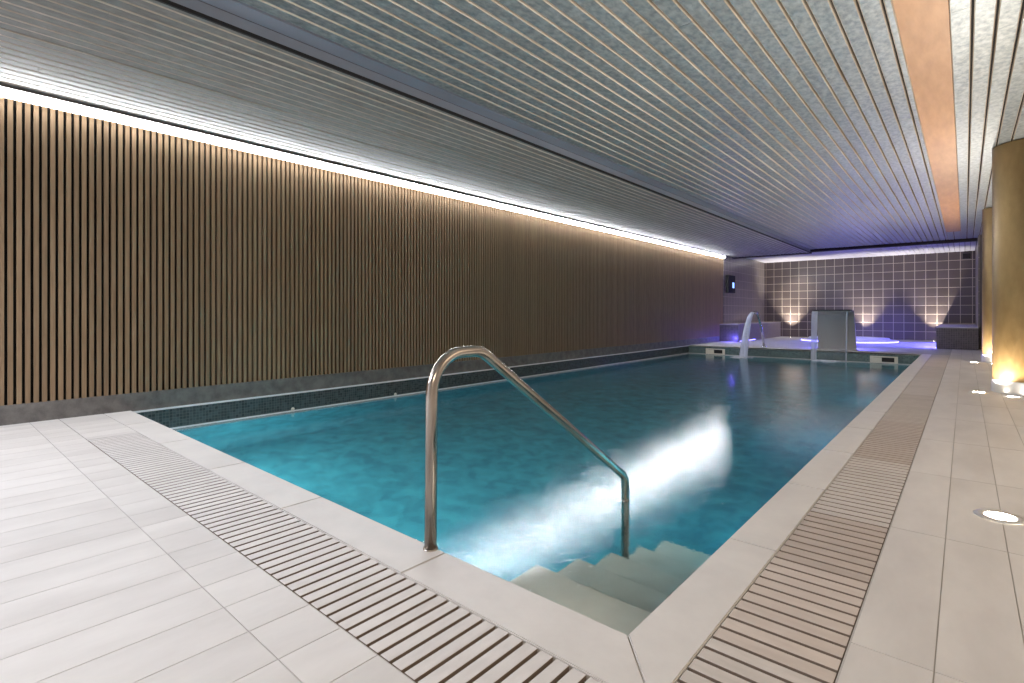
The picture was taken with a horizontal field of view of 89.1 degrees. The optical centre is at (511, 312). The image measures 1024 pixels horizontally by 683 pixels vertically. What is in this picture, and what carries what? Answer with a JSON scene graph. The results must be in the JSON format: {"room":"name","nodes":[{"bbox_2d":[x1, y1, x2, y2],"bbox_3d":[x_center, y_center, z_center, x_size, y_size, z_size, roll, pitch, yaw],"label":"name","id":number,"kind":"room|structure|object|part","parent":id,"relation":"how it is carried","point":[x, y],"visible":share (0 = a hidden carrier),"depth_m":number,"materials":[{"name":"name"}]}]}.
{"room":"spa","nodes":[
{"label":"spa","id":0,"kind":"room"},
{"bbox_2d":[0,85,763,405],"bbox_3d":[1.516,-0.500,11.712,0.250,3.400,27.740,0,0,41],"label":"wall","id":1,"kind":"structure","parent":0,"point":[133,259],"depth_m":6.33,"materials":[{"name":"brown wood"}]},
{"bbox_2d":[0,336,719,425],"bbox_3d":[-0.014,0.927,9.789,0.035,0.205,22.750,0,0,41],"label":"baseboard","id":2,"kind":"structure","parent":1,"relation":"attached to","point":[138,401],"depth_m":6.24,"materials":[{"name":"grey stone"}]},
{"bbox_2d":[0,85,725,257],"bbox_3d":[0.071,-1.941,9.795,0.083,0.074,22.670,0,0,41],"label":"led strip","id":3,"kind":"object","parent":1,"relation":"attached to","point":[6,92],"visible":1,"depth_m":6.25,"materials":[{"name":"white plastic"}]},
{"bbox_2d":[726,275,734,292],"bbox_3d":[7.856,-1.015,18.709,0.126,0.630,0.700,0,0,41],"label":"wall control box","id":4,"kind":"object","parent":1,"relation":"attached to","point":[730,280],"visible":1,"depth_m":18.54,"materials":[{"name":"black plastic"}]},
{"bbox_2d":[0,0,1023,262],"bbox_3d":[5.384,-0.675,8.372,10.470,3.350,28.100,0,0,41],"label":"ceiling","id":5,"kind":"structure","parent":0,"point":[765,131],"depth_m":4.88,"materials":[{"name":"grey metal"}]},
{"bbox_3d":[2.252,-2.115,8.380,0.165,0.030,23.600,0,0,41],"label":"dark panel","id":6,"kind":"part","parent":5,"relation":"part of","materials":[{"name":"grey metal"}]},
{"bbox_2d":[0,337,1023,682],"bbox_3d":[5.403,1.100,8.356,10.020,0.200,27.700,0,0,41],"label":"floor","id":7,"kind":"structure","parent":0,"point":[104,578],"depth_m":1.96,"materials":[{"name":"grey tile"}]},
{"bbox_2d":[88,433,600,682],"bbox_3d":[-1.493,1.038,2.703,4.578,0.074,0.325,0,0,41],"label":"drain grating","id":8,"kind":"object","parent":7,"relation":"on","point":[426,637],"visible":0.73,"depth_m":1.88,"materials":[{"name":"brown"}]},
{"bbox_2d":[133,345,918,428],"bbox_3d":[2.905,1.881,8.829,6.030,1.738,14.625,0,0,41],"label":"wall","id":9,"kind":"structure","parent":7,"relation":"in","point":[176,417],"depth_m":7.69,"materials":[{"name":"tile"}]},
{"bbox_2d":[104,345,931,682],"bbox_3d":[2.983,1.016,8.768,5.824,0.032,14.691,0,0,41],"label":"coping","id":10,"kind":"object","parent":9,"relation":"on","point":[665,644],"visible":0.84,"depth_m":2.02,"materials":[{"name":"stone"}]},
{"bbox_2d":[423,345,629,551],"bbox_3d":[0.204,1.183,2.836,0.064,2.063,1.736,0,0,41],"label":"handrail","id":11,"kind":"object","parent":9,"relation":"attached to","point":[431,397],"visible":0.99,"depth_m":2.24,"materials":[{"name":"metal"}]},
{"bbox_2d":[173,353,909,636],"bbox_3d":[2.902,1.255,8.832,5.614,0.001,14.201,0,0,41],"label":"pool water","id":12,"kind":"object","parent":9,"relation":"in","point":[702,442],"visible":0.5,"depth_m":4.47,"materials":[{"name":"teal liquid"}]},
{"bbox_2d":[739,312,753,357],"bbox_3d":[6.644,0.627,14.652,0.608,1.295,0.221,0,0,-30],"label":"water","id":13,"kind":"object","parent":12,"relation":"on","point":[746,332],"visible":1,"depth_m":14.57,"materials":[{"name":"white liquid"}]},
{"bbox_2d":[733,356,840,361],"bbox_3d":[7.316,1.252,13.967,2.721,0.074,0.575,0,0,31],"label":"foam","id":14,"kind":"object","parent":12,"relation":"on","point":[733,356],"visible":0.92,"depth_m":13.43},
{"bbox_2d":[811,312,846,361],"bbox_3d":[8.175,0.618,13.426,0.805,1.275,0.170,0,0,41],"label":"water","id":15,"kind":"object","parent":12,"relation":"on","point":[813,312],"visible":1,"depth_m":13.57,"materials":[{"name":"liquid"}]},
{"bbox_2d":[706,348,724,354],"bbox_3d":[6.049,1.160,15.493,0.560,0.170,0.020,0,0,41],"label":"skimmer","id":16,"kind":"object","parent":9,"relation":"attached to","point":[708,350],"visible":1,"depth_m":15.49,"materials":[{"name":"beige plastic"}]},
{"bbox_2d":[870,356,897,363],"bbox_3d":[9.142,1.160,12.801,0.563,0.170,0.020,0,0,41],"label":"skimmer","id":17,"kind":"object","parent":9,"relation":"attached to","point":[873,359],"visible":1,"depth_m":12.79,"materials":[{"name":"beige plastic"}]},
{"bbox_2d":[720,322,780,341],"bbox_3d":[9.198,0.698,19.858,0.639,0.605,5.357,0,0,41],"label":"bench","id":18,"kind":"object","parent":7,"relation":"on","point":[730,332],"visible":0.81,"depth_m":18.71,"materials":[{"name":"tile"}]},
{"bbox_3d":[9.194,0.410,19.862,0.628,0.030,5.357,0,0,41],"label":"seat","id":19,"kind":"part","parent":18,"relation":"part of","materials":[{"name":"stone"}]},
{"bbox_2d":[752,311,766,346],"bbox_3d":[7.127,0.484,15.019,0.605,1.050,0.149,0,0,-27],"label":"spout","id":20,"kind":"object","parent":7,"relation":"on","point":[755,312],"visible":0.98,"depth_m":15.00,"materials":[{"name":"silver metal"}]},
{"bbox_2d":[676,355,949,682],"bbox_3d":[5.860,1.038,7.388,0.321,0.074,16.360,0,0,41],"label":"drain grating","id":21,"kind":"object","parent":7,"relation":"on","point":[796,622],"visible":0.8,"depth_m":1.97,"materials":[{"name":"brown"}]},
{"bbox_2d":[812,310,857,349],"bbox_3d":[8.559,0.465,13.825,0.960,1.070,0.945,0,0,41],"label":"spout","id":22,"kind":"object","parent":7,"relation":"on","point":[831,324],"visible":1,"depth_m":13.98,"materials":[{"name":"metal"}]},
{"bbox_2d":[801,336,898,342],"bbox_3d":[11.776,0.939,18.253,2.870,0.127,2.870,0,0,41],"label":"tub","id":23,"kind":"object","parent":7,"relation":"on","point":[859,339],"visible":0.62,"depth_m":17.31,"materials":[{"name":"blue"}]},
{"bbox_2d":[936,324,977,349],"bbox_3d":[13.720,0.698,16.029,0.883,0.605,5.197,0,0,41],"label":"bench","id":24,"kind":"object","parent":7,"relation":"on","point":[948,336],"visible":1,"depth_m":14.10,"materials":[{"name":"tile"}]},
{"bbox_3d":[13.726,0.410,16.024,0.868,0.030,5.197,0,0,41],"label":"seat","id":25,"kind":"part","parent":24,"relation":"part of","materials":[{"name":"stone"}]},
{"bbox_2d":[968,391,988,393],"bbox_3d":[5.836,0.997,6.508,0.200,0.005,0.200,0,0,41],"label":"uplight","id":26,"kind":"object","parent":7,"relation":"on","point":[981,392],"visible":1,"depth_m":6.48,"materials":[{"name":"white glass"}]},
{"bbox_2d":[982,207,991,362],"bbox_3d":[9.850,-0.544,10.385,0.716,3.088,0.716,0,0,41],"label":"column","id":27,"kind":"structure","parent":7,"relation":"on","point":[987,212],"depth_m":10.40,"materials":[{"name":"brown paint"}]},
{"bbox_2d":[973,508,1023,524],"bbox_3d":[2.387,0.997,2.545,0.200,0.005,0.200,0,0,41],"label":"uplight","id":28,"kind":"object","parent":7,"relation":"on","point":[994,515],"visible":1,"depth_m":2.54,"materials":[{"name":"white glass"}]},
{"bbox_2d":[991,138,1023,395],"bbox_3d":[6.423,-0.544,6.447,0.716,3.088,0.716,0,0,41],"label":"column","id":29,"kind":"structure","parent":7,"relation":"on","point":[1007,158],"depth_m":6.36,"materials":[{"name":"brown paint"}]},
{"bbox_2d":[1003,396,1022,397],"bbox_3d":[5.918,0.997,6.145,0.180,0.005,0.180,0,0,41],"label":"uplight","id":30,"kind":"object","parent":7,"relation":"on","point":[1003,396],"visible":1,"depth_m":6.16,"materials":[{"name":"white glass"}]},
{"bbox_2d":[764,249,975,340],"bbox_3d":[14.467,-0.550,18.961,10.270,3.500,0.200,0,0,41],"label":"wall","id":31,"kind":"structure","parent":0,"point":[895,297],"depth_m":19.48,"materials":[{"name":"brown tile"}]},
{"bbox_2d":[963,253,969,258],"bbox_3d":[15.548,-1.930,17.804,0.200,0.180,0.125,0,0,41],"label":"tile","id":32,"kind":"object","parent":31,"relation":"attached to","point":[965,255],"visible":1,"depth_m":17.76,"materials":[{"name":"black tile"}]},
{"bbox_2d":[976,235,981,349],"bbox_3d":[14.319,-0.550,15.775,0.350,3.100,4.800,0,0,41],"label":"wall","id":33,"kind":"structure","parent":0,"point":[979,242],"depth_m":14.15,"materials":[{"name":"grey paint"}]}
]}

